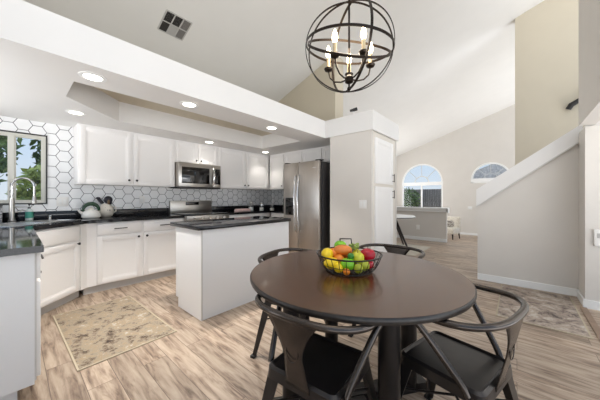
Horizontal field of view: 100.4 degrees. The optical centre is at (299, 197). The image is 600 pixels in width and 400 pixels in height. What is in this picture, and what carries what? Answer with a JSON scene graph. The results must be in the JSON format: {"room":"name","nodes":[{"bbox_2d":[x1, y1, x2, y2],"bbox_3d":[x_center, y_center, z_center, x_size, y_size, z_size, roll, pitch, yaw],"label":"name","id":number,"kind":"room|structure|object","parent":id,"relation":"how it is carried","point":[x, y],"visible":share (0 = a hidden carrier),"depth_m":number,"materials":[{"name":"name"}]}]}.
{"room":"eat-in kitchen","nodes":[
{"label":"eat-in kitchen","id":0,"kind":"room"},
{"bbox_2d":[0,116,271,216],"bbox_3d":[-2.300,0.121,4.307,0.120,2.130,4.810,0,0,41],"label":"wall","id":1,"kind":"structure","parent":0,"point":[60,138],"depth_m":3.41,"materials":[{"name":"tile"}]},
{"bbox_2d":[0,129,46,204],"bbox_3d":[-3.478,-0.350,2.927,0.110,0.865,0.727,0,0,41],"label":"window","id":2,"kind":"structure","parent":1,"relation":"in","point":[12,136],"depth_m":3.01,"materials":[{"name":"white plastic"}]},
{"bbox_2d":[56,197,68,205],"bbox_3d":[-3.110,0.056,3.275,0.009,0.120,0.115,0,0,41],"label":"wall outlet","id":3,"kind":"object","parent":1,"relation":"attached to","point":[60,201],"visible":1,"depth_m":3.27,"materials":[{"name":"white plastic"}]},
{"bbox_2d":[74,123,174,186],"bbox_3d":[-2.516,-0.558,3.689,0.359,0.768,1.185,0,0,41],"label":"upper cabinet","id":4,"kind":"object","parent":1,"relation":"attached to","point":[102,155],"visible":1,"depth_m":3.50,"materials":[{"name":"white wood"}]},
{"bbox_2d":[139,196,144,202],"bbox_3d":[-2.507,0.036,3.970,0.009,0.115,0.072,0,0,41],"label":"wall outlet","id":5,"kind":"object","parent":1,"relation":"attached to","point":[141,198],"visible":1,"depth_m":3.97,"materials":[{"name":"white plastic"}]},
{"bbox_2d":[175,140,217,165],"bbox_3d":[-1.873,-0.760,4.431,0.359,0.363,0.776,0,0,41],"label":"upper cabinet","id":6,"kind":"object","parent":1,"relation":"attached to","point":[187,152],"visible":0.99,"depth_m":4.29,"materials":[{"name":"white wood"}]},
{"bbox_2d":[168,162,220,188],"bbox_3d":[-1.823,-0.363,4.390,0.461,0.421,0.752,0,0,41],"label":"microwave","id":7,"kind":"object","parent":6,"relation":"attached to","point":[187,175],"visible":0.97,"depth_m":4.23,"materials":[{"name":"silver metal"}]},
{"bbox_2d":[218,147,268,189],"bbox_3d":[-1.204,-0.558,5.201,0.359,0.768,1.262,0,0,41],"label":"upper cabinet","id":8,"kind":"object","parent":1,"relation":"attached to","point":[244,170],"visible":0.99,"depth_m":5.05,"materials":[{"name":"white wood"}]},
{"bbox_2d":[95,87,271,135],"bbox_3d":[-1.285,-1.202,3.432,1.000,0.025,2.840,0,0,41],"label":"ceiling","id":9,"kind":"structure","parent":0,"point":[119,97],"depth_m":3.50,"materials":[{"name":"paint"}]},
{"bbox_2d":[0,0,398,157],"bbox_3d":[-1.047,-1.079,3.371,3.000,0.270,4.800,0,0,41],"label":"ceiling","id":10,"kind":"structure","parent":0,"point":[43,52],"depth_m":2.43,"materials":[{"name":"white paint"}]},
{"bbox_2d":[65,110,85,114],"bbox_3d":[-2.489,-0.941,2.777,0.180,0.006,0.180,0,0,41],"label":"recessed light","id":11,"kind":"object","parent":10,"relation":"in","point":[74,112],"visible":1,"depth_m":2.76,"materials":[{"name":"white"}]},
{"bbox_2d":[78,71,106,82],"bbox_3d":[-1.622,-0.941,1.958,0.180,0.006,0.180,0,0,41],"label":"recessed light","id":12,"kind":"object","parent":10,"relation":"in","point":[90,76],"visible":1,"depth_m":1.94,"materials":[{"name":"white"}]},
{"bbox_2d":[179,101,198,107],"bbox_3d":[-1.124,-0.941,2.535,0.180,0.006,0.180,0,0,41],"label":"recessed light","id":13,"kind":"object","parent":10,"relation":"in","point":[188,104],"visible":1,"depth_m":2.53,"materials":[{"name":"white"}]},
{"bbox_2d":[265,126,277,129],"bbox_3d":[-0.384,-0.941,3.388,0.180,0.006,0.180,0,0,41],"label":"recessed light","id":14,"kind":"object","parent":10,"relation":"in","point":[266,127],"visible":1,"depth_m":3.36,"materials":[{"name":"white"}]},
{"bbox_2d":[23,0,543,155],"bbox_3d":[3.124,-3.382,5.431,8.800,3.112,14.300,0,0,41],"label":"ceiling","id":15,"kind":"structure","parent":0,"point":[451,68],"depth_m":4.78,"materials":[{"name":"paint"}]},
{"bbox_2d":[157,9,191,40],"bbox_3d":[-1.795,-2.463,3.590,0.341,0.126,0.356,0,0,41],"label":"ceiling vent","id":16,"kind":"object","parent":15,"relation":"in","point":[170,24],"visible":1,"depth_m":3.58,"materials":[{"name":"grey"}]},
{"bbox_2d":[305,0,394,92],"bbox_3d":[0.291,-2.050,1.483,0.509,2.838,0.514,0,0,41],"label":"chandelier","id":17,"kind":"object","parent":15,"relation":"hanging from","point":[363,53],"visible":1,"depth_m":1.46,"materials":[{"name":"brown metal"}]},
{"bbox_2d":[272,57,342,204],"bbox_3d":[0.281,-0.815,5.450,2.280,4.001,0.300,0,0,41],"label":"wall","id":18,"kind":"structure","parent":0,"point":[310,97],"depth_m":5.16,"materials":[{"name":"paint"}]},
{"bbox_2d":[270,153,284,189],"bbox_3d":[-0.394,-0.558,5.550,0.466,0.768,0.429,0,0,41],"label":"upper cabinet","id":19,"kind":"object","parent":18,"relation":"attached to","point":[277,161],"visible":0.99,"depth_m":5.40,"materials":[{"name":"white wood"}]},
{"bbox_2d":[285,145,329,162],"bbox_3d":[0.339,-0.793,4.914,1.470,0.298,0.429,0,0,41],"label":"upper cabinet","id":20,"kind":"object","parent":18,"relation":"attached to","point":[323,153],"visible":0.53,"depth_m":4.82,"materials":[{"name":"white wood"}]},
{"bbox_2d":[17,238,599,399],"bbox_3d":[0.690,1.236,3.771,7.300,0.100,8.600,0,0,41],"label":"floor","id":21,"kind":"structure","parent":0,"point":[207,359],"depth_m":1.88,"materials":[{"name":"brown wood"}]},
{"bbox_2d":[0,253,43,399],"bbox_3d":[-2.188,0.750,1.643,1.300,0.872,0.674,0,0,41],"label":"base cabinet","id":22,"kind":"object","parent":21,"relation":"on","point":[20,275],"visible":0.82,"depth_m":1.39,"materials":[{"name":"white wood"}]},
{"bbox_2d":[0,208,184,256],"bbox_3d":[-2.075,0.243,2.604,2.448,0.139,2.290,0,0,41],"label":"countertop","id":23,"kind":"structure","parent":22,"relation":"on","point":[20,240],"depth_m":2.89,"materials":[{"name":"black stone"}]},
{"bbox_2d":[0,204,2,221],"bbox_3d":[-3.391,0.175,2.744,0.106,0.195,0.164,0,0,41],"label":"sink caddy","id":24,"kind":"object","parent":23,"relation":"on","point":[1,205],"visible":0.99,"depth_m":2.77,"materials":[{"name":"silver metal"}]},
{"bbox_2d":[0,205,1,221],"bbox_3d":[-3.391,0.178,2.744,0.100,0.190,0.160,0,0,41],"label":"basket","id":25,"kind":"object","parent":24,"relation":"on","point":[0,205],"depth_m":2.77,"materials":[{"name":"silver metal"}]},
{"bbox_2d":[8,177,36,220],"bbox_3d":[-3.186,0.018,2.878,0.249,0.500,0.078,0,0,-22],"label":"kitchen faucet","id":26,"kind":"object","parent":23,"relation":"on","point":[12,206],"visible":1,"depth_m":2.84,"materials":[{"name":"silver metal"}]},
{"bbox_2d":[25,204,33,219],"bbox_3d":[-3.218,0.172,2.975,0.069,0.191,0.075,0,0,41],"label":"soap bottle","id":27,"kind":"object","parent":23,"relation":"on","point":[29,212],"visible":0.91,"depth_m":2.95,"materials":[{"name":"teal plastic"}]},
{"bbox_2d":[0,219,80,226],"bbox_3d":[-2.925,0.271,2.671,0.500,0.006,0.800,0,0,-4],"label":"sink","id":28,"kind":"object","parent":23,"relation":"in","point":[38,221],"visible":0.99,"depth_m":2.68,"materials":[{"name":"silver metal"}]},
{"bbox_2d":[0,220,64,225],"bbox_3d":[-2.903,0.273,2.672,0.365,0.001,0.710,0,0,-4],"label":"basin","id":29,"kind":"object","parent":28,"relation":"in","point":[32,221],"depth_m":2.68,"materials":[{"name":"silver metal"}]},
{"bbox_2d":[77,202,100,218],"bbox_3d":[-2.772,0.165,3.314,0.201,0.217,0.212,0,0,-15],"label":"tea kettle","id":30,"kind":"object","parent":23,"relation":"on","point":[90,213],"visible":1,"depth_m":3.27,"materials":[{"name":"white ceramic"}]},
{"bbox_2d":[96,196,115,216],"bbox_3d":[-2.733,0.125,3.531,0.183,0.295,0.197,0,0,-10],"label":"pitcher","id":31,"kind":"object","parent":23,"relation":"on","point":[106,209],"visible":0.96,"depth_m":3.48,"materials":[{"name":"beige ceramic"}]},
{"bbox_2d":[35,224,86,314],"bbox_3d":[-2.947,0.750,2.600,1.074,0.872,1.122,0,0,41],"label":"base cabinet","id":32,"kind":"object","parent":21,"relation":"on","point":[64,263],"visible":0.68,"depth_m":2.69,"materials":[{"name":"white wood"}]},
{"bbox_2d":[53,296,176,371],"bbox_3d":[-1.779,1.182,2.352,1.244,0.008,0.664,0,0,40],"label":"kitchen rug","id":33,"kind":"object","parent":21,"relation":"on","point":[92,335],"visible":1,"depth_m":2.22,"materials":[{"name":"beige fabric"}]},
{"bbox_2d":[80,218,183,294],"bbox_3d":[-2.394,0.750,3.614,0.636,0.872,1.185,0,0,41],"label":"base cabinet","id":34,"kind":"object","parent":21,"relation":"on","point":[119,254],"visible":0.87,"depth_m":3.34,"materials":[{"name":"white wood"}]},
{"bbox_2d":[169,200,228,220],"bbox_3d":[-1.723,0.611,4.323,0.700,1.110,0.762,0,0,41],"label":"stove","id":35,"kind":"object","parent":21,"relation":"on","point":[201,209],"visible":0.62,"depth_m":4.35,"materials":[{"name":"silver metal"}]},
{"bbox_2d":[171,211,227,215],"bbox_3d":[-1.725,0.275,4.325,0.565,0.022,0.752,0,0,41],"label":"cooktop","id":36,"kind":"object","parent":35,"relation":"in","point":[187,213],"depth_m":4.26,"materials":[{"name":"black glass"}]},
{"bbox_2d":[170,216,290,320],"bbox_3d":[-0.781,0.730,3.044,0.650,0.912,1.275,0,0,41],"label":"kitchen island","id":37,"kind":"object","parent":21,"relation":"on","point":[216,259],"visible":0.92,"depth_m":2.63,"materials":[{"name":"white wood"}]},
{"bbox_2d":[170,216,290,230],"bbox_3d":[-0.781,0.294,3.044,0.650,0.040,1.275,0,0,41],"label":"island countertop","id":38,"kind":"structure","parent":37,"relation":"on","point":[199,225],"depth_m":2.78,"materials":[{"name":"black stone"}]},
{"bbox_2d":[229,213,268,217],"bbox_3d":[-1.169,0.750,5.026,0.636,0.872,1.000,0,0,41],"label":"base cabinet","id":39,"kind":"object","parent":21,"relation":"on","point":[254,214],"visible":0.07,"depth_m":4.82,"materials":[{"name":"grey"}]},
{"bbox_2d":[271,213,283,217],"bbox_3d":[-0.160,0.750,5.206,0.745,0.872,0.636,0,0,41],"label":"base cabinet","id":40,"kind":"object","parent":21,"relation":"on","point":[281,215],"visible":0.03,"depth_m":5.09,"materials":[{"name":"grey"}]},
{"bbox_2d":[212,205,283,214],"bbox_3d":[-0.706,0.243,5.028,1.338,0.139,1.626,0,0,41],"label":"countertop","id":41,"kind":"structure","parent":40,"relation":"on","point":[277,208],"depth_m":5.17,"materials":[{"name":"black stone"}]},
{"bbox_2d":[234,208,250,211],"bbox_3d":[-1.129,0.247,4.925,0.120,0.052,0.320,0,0,41],"label":"folded towel","id":42,"kind":"object","parent":41,"relation":"on","point":[245,209],"visible":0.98,"depth_m":4.84,"materials":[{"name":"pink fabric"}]},
{"bbox_2d":[250,248,324,358],"bbox_3d":[-0.039,0.816,1.954,0.497,0.741,0.578,0,0,27],"label":"armchair","id":43,"kind":"object","parent":21,"relation":"on","point":[264,317],"visible":0.27,"depth_m":1.86,"materials":[{"name":"black metal"}]},
{"bbox_2d":[284,159,329,252],"bbox_3d":[0.238,0.288,4.455,0.790,1.795,0.878,0,0,41],"label":"refrigerator","id":44,"kind":"object","parent":21,"relation":"on","point":[306,184],"visible":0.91,"depth_m":4.10,"materials":[{"name":"grey metal"}]},
{"bbox_2d":[255,294,382,399],"bbox_3d":[0.092,0.816,1.144,0.578,0.741,0.497,0,0,36],"label":"armchair","id":45,"kind":"object","parent":21,"relation":"on","point":[311,365],"visible":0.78,"depth_m":1.01,"materials":[{"name":"black metal"}]},
{"bbox_2d":[250,250,476,399],"bbox_3d":[0.314,0.806,1.475,1.194,0.760,1.194,0,0,36],"label":"dining table","id":46,"kind":"object","parent":21,"relation":"on","point":[403,292],"visible":0.85,"depth_m":1.12,"materials":[{"name":"brown wood"}]},
{"bbox_2d":[317,238,382,276],"bbox_3d":[0.286,0.341,1.464,0.379,0.168,0.379,0,0,41],"label":"fruit bowl","id":47,"kind":"object","parent":46,"relation":"on","point":[380,253],"visible":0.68,"depth_m":1.35,"materials":[{"name":"grey metal"}]},
{"bbox_2d":[321,248,332,258],"bbox_3d":[0.158,0.328,1.454,0.068,0.068,0.098,0,0,21],"label":"lemon","id":48,"kind":"object","parent":47,"relation":"in","point":[327,252],"visible":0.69,"depth_m":1.42,"materials":[{"name":"yellow food"}]},
{"bbox_2d":[324,257,337,268],"bbox_3d":[0.178,0.370,1.409,0.095,0.066,0.066,0,0,-9],"label":"lemon","id":49,"kind":"object","parent":47,"relation":"in","point":[329,262],"visible":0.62,"depth_m":1.38,"materials":[{"name":"yellow food"}]},
{"bbox_2d":[334,263,342,272],"bbox_3d":[0.211,0.388,1.379,0.052,0.052,0.075,0,0,-19],"label":"lemon","id":50,"kind":"object","parent":47,"relation":"in","point":[336,265],"visible":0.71,"depth_m":1.36,"materials":[{"name":"yellow food"}]},
{"bbox_2d":[334,254,343,262],"bbox_3d":[0.224,0.358,1.433,0.063,0.063,0.062,0,0,41],"label":"orange","id":51,"kind":"object","parent":47,"relation":"in","point":[339,257],"visible":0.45,"depth_m":1.41,"materials":[{"name":"orange food"}]},
{"bbox_2d":[334,239,345,246],"bbox_3d":[0.248,0.292,1.538,0.076,0.073,0.075,0,0,41],"label":"apple","id":52,"kind":"object","parent":47,"relation":"in","point":[340,242],"visible":0.49,"depth_m":1.52,"materials":[{"name":"green food"}]},
{"bbox_2d":[334,245,351,255],"bbox_3d":[0.251,0.310,1.474,0.110,0.064,0.067,0,0,0],"label":"mango","id":53,"kind":"object","parent":47,"relation":"in","point":[343,250],"visible":0.93,"depth_m":1.45,"materials":[{"name":"orange food"}]},
{"bbox_2d":[343,268,349,274],"bbox_3d":[0.250,0.400,1.345,0.038,0.038,0.037,0,0,41],"label":"apricot","id":54,"kind":"object","parent":47,"relation":"in","point":[344,271],"visible":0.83,"depth_m":1.33,"materials":[{"name":"orange food"}]},
{"bbox_2d":[340,256,354,269],"bbox_3d":[0.262,0.361,1.379,0.080,0.077,0.079,0,0,41],"label":"apple","id":55,"kind":"object","parent":47,"relation":"in","point":[350,265],"visible":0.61,"depth_m":1.35,"materials":[{"name":"green food"}]},
{"bbox_2d":[347,253,353,258],"bbox_3d":[0.282,0.326,1.389,0.038,0.038,0.037,0,0,41],"label":"lime","id":56,"kind":"object","parent":55,"relation":"on","point":[350,255],"visible":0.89,"depth_m":1.38,"materials":[{"name":"green food"}]},
{"bbox_2d":[349,243,358,249],"bbox_3d":[0.329,0.296,1.522,0.064,0.036,0.084,0,0,41],"label":"grape bunch","id":57,"kind":"object","parent":47,"relation":"in","point":[356,245],"visible":0.91,"depth_m":1.51,"materials":[{"name":"green food"}]},
{"bbox_2d":[352,250,363,262],"bbox_3d":[0.324,0.332,1.409,0.074,0.071,0.073,0,0,41],"label":"apple","id":58,"kind":"object","parent":47,"relation":"in","point":[358,256],"visible":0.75,"depth_m":1.38,"materials":[{"name":"food"}]},
{"bbox_2d":[354,264,362,273],"bbox_3d":[0.316,0.386,1.355,0.050,0.050,0.050,0,0,41],"label":"lime","id":59,"kind":"object","parent":47,"relation":"in","point":[357,266],"visible":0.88,"depth_m":1.34,"materials":[{"name":"green food"}]},
{"bbox_2d":[359,262,369,270],"bbox_3d":[0.354,0.376,1.383,0.061,0.061,0.060,0,0,41],"label":"lime","id":60,"kind":"object","parent":47,"relation":"in","point":[364,264],"visible":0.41,"depth_m":1.36,"materials":[{"name":"green food"}]},
{"bbox_2d":[361,248,374,259],"bbox_3d":[0.394,0.325,1.454,0.086,0.083,0.085,0,0,41],"label":"apple","id":61,"kind":"object","parent":47,"relation":"in","point":[369,254],"visible":0.7,"depth_m":1.42,"materials":[{"name":"red food"}]},
{"bbox_2d":[373,131,394,251],"bbox_3d":[1.088,0.123,4.034,0.686,2.125,0.850,0,0,41],"label":"pantry cabinet","id":62,"kind":"object","parent":21,"relation":"on","point":[383,147],"visible":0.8,"depth_m":3.79,"materials":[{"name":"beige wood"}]},
{"bbox_2d":[348,243,424,336],"bbox_3d":[0.754,0.816,2.166,0.578,0.741,0.497,0,0,41],"label":"armchair","id":63,"kind":"object","parent":21,"relation":"on","point":[390,248],"visible":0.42,"depth_m":2.33,"materials":[{"name":"black metal"}]},
{"bbox_2d":[397,243,430,255],"bbox_3d":[1.974,1.182,6.165,2.024,0.008,1.224,0,0,41],"label":"dining rug","id":64,"kind":"object","parent":21,"relation":"on","point":[423,248],"visible":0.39,"depth_m":5.78,"materials":[{"name":"beige carpet"}]},
{"bbox_2d":[397,214,415,245],"bbox_3d":[2.163,0.807,6.001,1.112,0.758,1.112,0,0,41],"label":"dining table","id":65,"kind":"object","parent":64,"relation":"on","point":[399,216],"visible":0.35,"depth_m":5.72,"materials":[{"name":"white"}]},
{"bbox_2d":[401,283,528,399],"bbox_3d":[0.714,0.816,1.161,0.578,0.741,0.497,0,0,-36],"label":"armchair","id":66,"kind":"object","parent":21,"relation":"on","point":[467,371],"visible":0.85,"depth_m":1.09,"materials":[{"name":"black metal"}]},
{"bbox_2d":[496,284,592,338],"bbox_3d":[2.592,1.182,2.743,0.644,0.008,1.184,0,0,41],"label":"entry rug","id":67,"kind":"object","parent":21,"relation":"on","point":[557,312],"visible":1,"depth_m":2.61,"materials":[{"name":"grey fabric"}]},
{"bbox_2d":[330,130,396,249],"bbox_3d":[1.048,0.121,4.069,0.690,2.130,0.960,0,0,41],"label":"wall","id":68,"kind":"structure","parent":0,"point":[351,155],"depth_m":3.69,"materials":[{"name":"paint"}]},
{"bbox_2d":[359,200,366,208],"bbox_3d":[0.893,0.096,3.562,0.118,0.120,0.009,0,0,41],"label":"light switch","id":69,"kind":"object","parent":68,"relation":"attached to","point":[362,203],"visible":1,"depth_m":3.55,"materials":[{"name":"white plastic"}]},
{"bbox_2d":[397,211,446,242],"bbox_3d":[2.338,0.766,7.958,4.100,0.840,0.115,0,0,41],"label":"wall","id":70,"kind":"structure","parent":0,"point":[432,224],"depth_m":6.92,"materials":[{"name":"paint"}]},
{"bbox_2d":[397,206,449,212],"bbox_3d":[2.358,0.339,7.950,4.140,0.135,0.260,0,0,41],"label":"half wall cap","id":71,"kind":"object","parent":70,"relation":"on","point":[399,208],"visible":0.47,"depth_m":6.86,"materials":[{"name":"white wood"}]},
{"bbox_2d":[397,104,514,233],"bbox_3d":[7.766,-1.591,10.705,8.700,6.454,0.150,0,0,41],"label":"wall","id":72,"kind":"structure","parent":0,"point":[456,154],"depth_m":11.02,"materials":[{"name":"paint"}]},
{"bbox_2d":[402,164,442,206],"bbox_3d":[5.957,-0.404,12.235,1.860,2.480,0.090,0,0,41],"label":"window","id":73,"kind":"structure","parent":72,"relation":"in","point":[421,184],"depth_m":12.21,"materials":[{"name":"white plastic"}]},
{"bbox_2d":[460,232,477,235],"bbox_3d":[7.712,1.591,10.642,8.700,0.090,0.015,0,0,41],"label":"baseboard","id":74,"kind":"structure","parent":72,"relation":"attached to","point":[463,233],"depth_m":10.92,"materials":[{"name":"white wood"}]},
{"bbox_2d":[471,162,507,182],"bbox_3d":[7.988,-1.044,10.472,1.380,0.860,0.090,0,0,41],"label":"window","id":75,"kind":"structure","parent":72,"relation":"in","point":[479,180],"depth_m":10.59,"materials":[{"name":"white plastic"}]},
{"bbox_2d":[447,234,477,244],"bbox_3d":[6.041,1.686,8.793,8.800,0.100,5.400,0,0,41],"label":"floor","id":76,"kind":"structure","parent":0,"point":[464,239],"depth_m":9.74,"materials":[{"name":"brown wood"}]},
{"bbox_2d":[447,216,460,239],"bbox_3d":[6.014,1.207,10.046,0.660,0.862,0.580,0,0,-34],"label":"chair","id":77,"kind":"object","parent":76,"relation":"on","point":[456,229],"visible":0.5,"depth_m":9.95,"materials":[{"name":"beige fabric"}]},
{"bbox_2d":[447,220,453,226],"bbox_3d":[5.978,1.046,9.986,0.300,0.280,0.118,0,0,11],"label":"throw pillow","id":78,"kind":"object","parent":77,"relation":"on","point":[450,223],"visible":0.78,"depth_m":9.93,"materials":[{"name":"beige fabric"}]},
{"bbox_2d":[447,227,459,233],"bbox_3d":[5.989,1.316,10.029,0.600,0.240,0.580,0,0,-34],"label":"seat cushion","id":79,"kind":"object","parent":77,"relation":"on","point":[450,230],"depth_m":9.76,"materials":[{"name":"beige fabric"}]},
{"bbox_2d":[478,144,577,288],"bbox_3d":[3.005,0.254,3.351,1.013,1.865,0.120,0,0,41],"label":"wall","id":80,"kind":"structure","parent":0,"point":[528,231],"depth_m":3.23,"materials":[{"name":"paint"}]},
{"bbox_2d":[477,273,576,296],"bbox_3d":[2.946,1.141,3.313,0.973,0.090,0.015,0,0,41],"label":"baseboard","id":81,"kind":"structure","parent":80,"relation":"attached to","point":[509,281],"depth_m":3.26,"materials":[{"name":"white wood"}]},
{"bbox_2d":[476,142,578,206],"bbox_3d":[2.942,-0.271,3.286,1.032,0.833,0.040,0,0,41],"label":"stair wall trim","id":82,"kind":"structure","parent":80,"relation":"attached to","point":[577,142],"depth_m":3.22,"materials":[{"name":"grey wood"}]},
{"bbox_2d":[476,126,582,205],"bbox_3d":[3.002,-0.370,3.353,1.030,1.008,0.200,0,0,41],"label":"cap","id":83,"kind":"object","parent":80,"relation":"attached to","point":[569,139],"visible":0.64,"depth_m":3.25,"materials":[{"name":"white paint"}]},
{"bbox_2d":[515,0,583,164],"bbox_3d":[5.736,-1.591,4.191,3.230,6.454,0.150,0,0,41],"label":"wall","id":84,"kind":"structure","parent":0,"point":[546,34],"depth_m":4.90,"materials":[{"name":"paint"}]},
{"bbox_2d":[566,98,578,109],"bbox_3d":[5.507,-2.174,4.204,1.439,1.103,0.108,0,0,41],"label":"handrail","id":85,"kind":"object","parent":84,"relation":"attached to","point":[572,104],"visible":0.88,"depth_m":4.59,"materials":[{"name":"black metal"}]},
{"bbox_2d":[578,125,599,301],"bbox_3d":[4.259,0.211,2.044,2.645,1.950,0.570,0,0,41],"label":"wall","id":86,"kind":"structure","parent":0,"point":[589,136],"depth_m":2.68,"materials":[{"name":"paint"}]},
{"bbox_2d":[577,289,584,306],"bbox_3d":[3.186,1.141,2.836,0.015,0.090,0.390,0,0,41],"label":"baseboard","id":87,"kind":"structure","parent":86,"relation":"attached to","point":[580,297],"depth_m":2.81,"materials":[{"name":"white wood"}]},
{"bbox_2d":[580,306,599,340],"bbox_3d":[2.580,1.182,2.150,0.050,0.008,1.430,0,0,41],"label":"trim","id":88,"kind":"structure","parent":86,"relation":"attached to","point":[592,322],"depth_m":2.38,"materials":[{"name":"brown wood"}]},
{"bbox_2d":[585,299,599,310],"bbox_3d":[4.067,1.141,1.823,2.645,0.090,0.015,0,0,41],"label":"baseboard","id":89,"kind":"structure","parent":86,"relation":"attached to","point":[590,304],"depth_m":2.65,"materials":[{"name":"white"}]},
{"bbox_2d":[594,229,599,246],"bbox_3d":[3.147,0.426,2.612,0.100,0.180,0.028,0,0,41],"label":"wall control box","id":90,"kind":"object","parent":86,"relation":"attached to","point":[596,231],"visible":1,"depth_m":2.62,"materials":[{"name":"white plastic"}]},
{"bbox_2d":[579,0,599,125],"bbox_3d":[2.255,-2.353,1.744,0.120,3.176,2.390,0,0,41],"label":"wall","id":91,"kind":"structure","parent":0,"point":[589,10],"depth_m":2.31,"materials":[{"name":"paint"}]},
{"label":"outside","id":92,"kind":"structure","parent":0,"visible":0},
{"bbox_3d":[-2.668,1.411,24.161,24.300,0.150,57.000,0,0,41],"label":"ground","id":93,"kind":"structure","parent":92,"visible":0},
{"bbox_2d":[0,135,24,181],"bbox_3d":[-7.960,-1.000,5.458,2.692,4.676,2.733,0,0,41],"label":"tree","id":94,"kind":"object","parent":93,"relation":"on","point":[3,139],"visible":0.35,"depth_m":6.16,"materials":[{"name":"green plant"}]},
{"bbox_2d":[4,164,40,199],"bbox_3d":[-5.333,0.290,5.452,1.559,2.095,1.542,0,0,41],"label":"shrub","id":95,"kind":"object","parent":93,"relation":"on","point":[32,173],"visible":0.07,"depth_m":4.98,"materials":[{"name":"green plant"}]},
{"bbox_2d":[29,140,40,164],"bbox_3d":[-7.424,-0.873,8.586,2.706,4.421,2.669,0,0,41],"label":"tree","id":96,"kind":"object","parent":93,"relation":"on","point":[36,155],"visible":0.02,"depth_m":7.74,"materials":[{"name":"green plant"}]},
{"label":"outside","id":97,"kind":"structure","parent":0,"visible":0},
{"bbox_3d":[21.488,1.746,19.949,17.690,0.120,31.700,0,0,41],"label":"ground","id":98,"kind":"structure","parent":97,"visible":0},
{"bbox_2d":[404,187,420,206],"bbox_3d":[6.616,0.513,15.439,1.666,2.351,1.618,0,0,41],"label":"shrub","id":99,"kind":"object","parent":98,"relation":"on","point":[408,198],"visible":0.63,"depth_m":15.08,"materials":[{"name":"green plant"}]},
{"bbox_2d":[404,189,440,206],"bbox_3d":[8.560,0.586,15.106,12.870,2.200,0.060,0,0,41],"label":"fence","id":100,"kind":"object","parent":98,"relation":"on","point":[431,197],"visible":0.05,"depth_m":15.48,"materials":[{"name":"grey wood"}]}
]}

